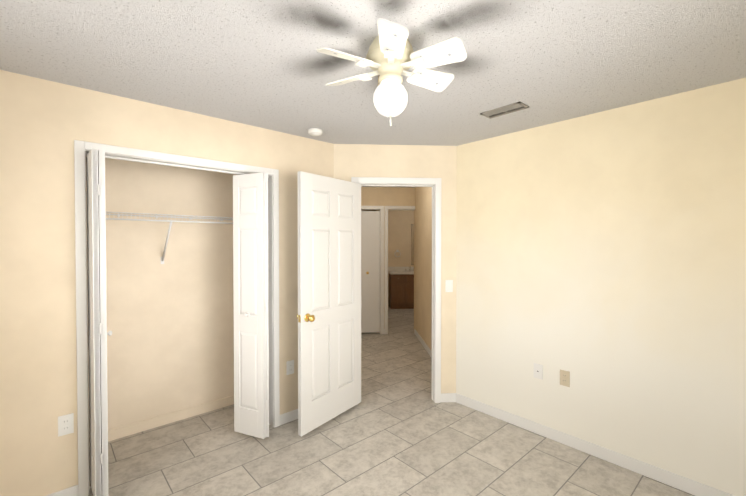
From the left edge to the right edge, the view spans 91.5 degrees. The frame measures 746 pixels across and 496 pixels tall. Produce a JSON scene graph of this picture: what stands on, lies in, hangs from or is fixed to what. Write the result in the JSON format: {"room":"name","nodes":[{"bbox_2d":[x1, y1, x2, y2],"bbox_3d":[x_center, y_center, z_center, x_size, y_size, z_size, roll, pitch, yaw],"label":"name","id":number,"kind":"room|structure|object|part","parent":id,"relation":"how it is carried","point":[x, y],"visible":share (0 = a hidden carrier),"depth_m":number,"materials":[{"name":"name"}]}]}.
{"room":"empty bedroom","nodes":[
{"label":"empty bedroom","id":0,"kind":"room"},
{"bbox_2d":[86,156,236,429],"bbox_3d":[-1.540,0.260,2.923,1.720,2.440,0.650,-1,1,-42],"label":"wall","id":1,"kind":"structure","parent":0,"point":[170,339],"depth_m":3.04,"materials":[{"name":"paint"}]},
{"bbox_2d":[86,211,232,263],"bbox_3d":[-1.579,-0.067,2.962,1.500,0.402,0.314,-1,1,-42],"label":"wire closet shelf","id":2,"kind":"object","parent":1,"relation":"attached to","point":[170,224],"visible":0.58,"depth_m":2.86,"materials":[{"name":"white metal"}]},
{"bbox_2d":[108,395,233,441],"bbox_3d":[-1.503,1.438,2.899,1.500,0.085,0.540,-1,1,-42],"label":"baseboard","id":3,"kind":"structure","parent":1,"relation":"attached to","point":[139,426],"depth_m":3.05,"materials":[{"name":"paint"}]},
{"bbox_2d":[0,70,333,495],"bbox_3d":[-1.407,0.265,2.533,2.897,2.440,0.110,-1,1,-42],"label":"wall","id":4,"kind":"structure","parent":0,"point":[44,124],"depth_m":2.09,"materials":[{"name":"beige paint"}]},
{"bbox_2d":[46,485,77,495],"bbox_3d":[-2.046,1.452,1.895,0.792,0.085,0.012,-1,1,-42],"label":"baseboard","id":5,"kind":"structure","parent":4,"relation":"attached to","point":[71,491],"depth_m":2.13,"materials":[{"name":"white wood"}]},
{"bbox_2d":[58,413,73,436],"bbox_3d":[-1.791,1.031,2.120,0.070,0.115,0.008,-1,1,-42],"label":"electrical outlet","id":6,"kind":"object","parent":4,"relation":"attached to","point":[65,424],"visible":1,"depth_m":2.12,"materials":[{"name":"white plastic"}]},
{"bbox_2d":[86,149,111,495],"bbox_3d":[-1.625,0.461,2.167,0.112,2.056,0.312,-1,1,-42],"label":"bifold door","id":7,"kind":"structure","parent":4,"relation":"in","point":[98,333],"depth_m":2.06,"materials":[{"name":"white wood"}]},
{"bbox_2d":[74,140,279,495],"bbox_3d":[-1.302,0.423,2.618,1.301,2.123,0.128,-1,1,-42],"label":"trim","id":8,"kind":"structure","parent":4,"relation":"attached to","point":[82,149],"depth_m":2.29,"materials":[{"name":"white wood"}]},
{"bbox_2d":[233,173,269,438],"bbox_3d":[-0.894,0.451,2.838,0.294,2.056,0.286,-1,1,-42],"label":"bifold door","id":9,"kind":"structure","parent":4,"relation":"in","point":[250,290],"depth_m":2.77,"materials":[{"name":"white wood"}]},
{"bbox_2d":[280,409,297,424],"bbox_3d":[-0.570,1.433,3.217,0.568,0.085,0.012,-1,1,-42],"label":"baseboard","id":10,"kind":"structure","parent":4,"relation":"attached to","point":[287,417],"depth_m":3.08,"materials":[{"name":"white wood"}]},
{"bbox_2d":[286,360,293,374],"bbox_3d":[-0.703,1.017,3.094,0.070,0.115,0.008,-1,1,-42],"label":"electrical outlet","id":11,"kind":"object","parent":4,"relation":"attached to","point":[289,367],"visible":1,"depth_m":3.09,"materials":[{"name":"white plastic"}]},
{"bbox_2d":[0,0,745,187],"bbox_3d":[-0.125,-1.040,4.997,9.200,0.100,10.200,-1,1,-42],"label":"ceiling","id":12,"kind":"structure","parent":0,"point":[265,64],"depth_m":1.79,"materials":[{"name":"white paint"}]},
{"bbox_2d":[308,128,322,135],"bbox_3d":[-0.471,-0.940,2.971,0.116,0.042,0.116,-1,1,-42],"label":"smoke detector","id":13,"kind":"object","parent":12,"relation":"attached to","point":[315,132],"visible":1,"depth_m":2.93,"materials":[{"name":"white plastic"}]},
{"bbox_2d":[316,19,466,125],"bbox_3d":[0.080,-0.751,1.668,0.686,0.382,0.679,-1,1,-42],"label":"ceiling fan","id":14,"kind":"object","parent":12,"relation":"attached to","point":[392,56],"visible":1,"depth_m":1.60,"materials":[{"name":"white plastic"}]},
{"bbox_3d":[0.080,-0.682,1.669,0.156,0.152,0.156,-1,1,-42],"label":"globe","id":15,"kind":"part","parent":14,"relation":"part of","materials":[{"name":"white glass"}]},
{"bbox_2d":[480,101,528,118],"bbox_3d":[0.906,-0.949,2.512,0.135,0.011,0.290,-1,1,-42],"label":"ceiling vent","id":16,"kind":"object","parent":12,"relation":"in","point":[506,109],"visible":0.98,"depth_m":2.50,"materials":[{"name":"grey metal"}]},
{"bbox_2d":[89,305,694,495],"bbox_3d":[-0.125,1.499,5.034,9.200,0.100,10.200,-1,1,-42],"label":"floor","id":17,"kind":"structure","parent":0,"point":[397,430],"depth_m":2.60,"materials":[{"name":"tile"}]},
{"bbox_2d":[388,266,413,308],"bbox_3d":[0.903,0.921,8.597,1.040,0.953,0.577,0,1,-4],"label":"bathroom vanity","id":18,"kind":"object","parent":17,"relation":"on","point":[400,287],"visible":0.62,"depth_m":8.32,"materials":[{"name":"brown wood"}]},
{"bbox_2d":[334,144,456,392],"bbox_3d":[0.251,0.252,3.484,1.442,2.440,0.110,0,1,-4],"label":"wall","id":19,"kind":"structure","parent":0,"point":[395,161],"depth_m":3.44,"materials":[{"name":"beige paint"}]},
{"bbox_2d":[351,177,440,404],"bbox_3d":[0.218,0.406,3.476,0.849,2.132,0.128,0,1,-4],"label":"door frame","id":20,"kind":"structure","parent":19,"relation":"attached to","point":[434,184],"depth_m":3.39,"materials":[{"name":"white wood"}]},
{"bbox_2d":[297,171,360,436],"bbox_3d":[-0.341,0.427,3.093,0.171,2.032,0.761,1,1,36],"label":"door","id":21,"kind":"structure","parent":20,"relation":"in","point":[329,298],"depth_m":3.02,"materials":[{"name":"white wood"}]},
{"bbox_2d":[445,280,452,291],"bbox_3d":[0.724,0.362,3.451,0.070,0.115,0.018,0,1,-4],"label":"light switch","id":22,"kind":"object","parent":19,"relation":"attached to","point":[448,285],"visible":1,"depth_m":3.46,"materials":[{"name":"white plastic"}]},
{"bbox_2d":[361,187,431,348],"bbox_3d":[0.632,0.211,6.268,2.770,2.440,5.400,0,1,-4],"label":"wall","id":23,"kind":"structure","parent":0,"point":[419,217],"depth_m":6.00,"materials":[{"name":"paint"}]},
{"bbox_2d":[361,211,379,332],"bbox_3d":[-0.186,0.397,6.035,0.602,2.025,0.076,0,1,-4],"label":"closet door","id":24,"kind":"structure","parent":23,"relation":"in","point":[370,271],"depth_m":6.05,"materials":[{"name":"white wood"}]},
{"bbox_2d":[411,224,413,264],"bbox_3d":[1.299,-0.081,8.892,0.730,0.990,0.014,0,1,-4],"label":"bathroom mirror","id":25,"kind":"object","parent":23,"relation":"attached to","point":[412,244],"visible":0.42,"depth_m":8.87,"materials":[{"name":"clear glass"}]},
{"bbox_2d":[414,329,455,394],"bbox_3d":[0.773,1.410,4.837,0.012,0.085,2.490,0,1,-4],"label":"baseboard","id":26,"kind":"structure","parent":23,"relation":"attached to","point":[418,336],"depth_m":5.31,"materials":[{"name":"white wood"}]},
{"bbox_2d":[456,78,745,495],"bbox_3d":[1.716,0.266,2.517,0.110,2.440,2.740,-1,1,-42],"label":"wall","id":27,"kind":"structure","parent":0,"point":[601,257],"depth_m":2.47,"materials":[{"name":"beige paint"}]},
{"bbox_2d":[534,363,542,379],"bbox_3d":[1.312,0.980,2.890,0.008,0.115,0.070,-1,1,-42],"label":"electrical outlet","id":28,"kind":"object","parent":27,"relation":"attached to","point":[538,371],"visible":1,"depth_m":2.88,"materials":[{"name":"white plastic"}]},
{"bbox_2d":[560,369,569,386],"bbox_3d":[1.445,0.982,2.741,0.008,0.115,0.070,-1,1,-42],"label":"electrical outlet","id":29,"kind":"object","parent":27,"relation":"attached to","point":[564,378],"visible":1,"depth_m":2.74,"materials":[{"name":"beige plastic"}]},
{"bbox_2d":[456,393,734,495],"bbox_3d":[1.639,1.443,2.528,0.012,0.085,2.554,-1,1,-42],"label":"baseboard","id":30,"kind":"structure","parent":27,"relation":"attached to","point":[687,485],"depth_m":2.56,"materials":[{"name":"white wood"}]}
]}

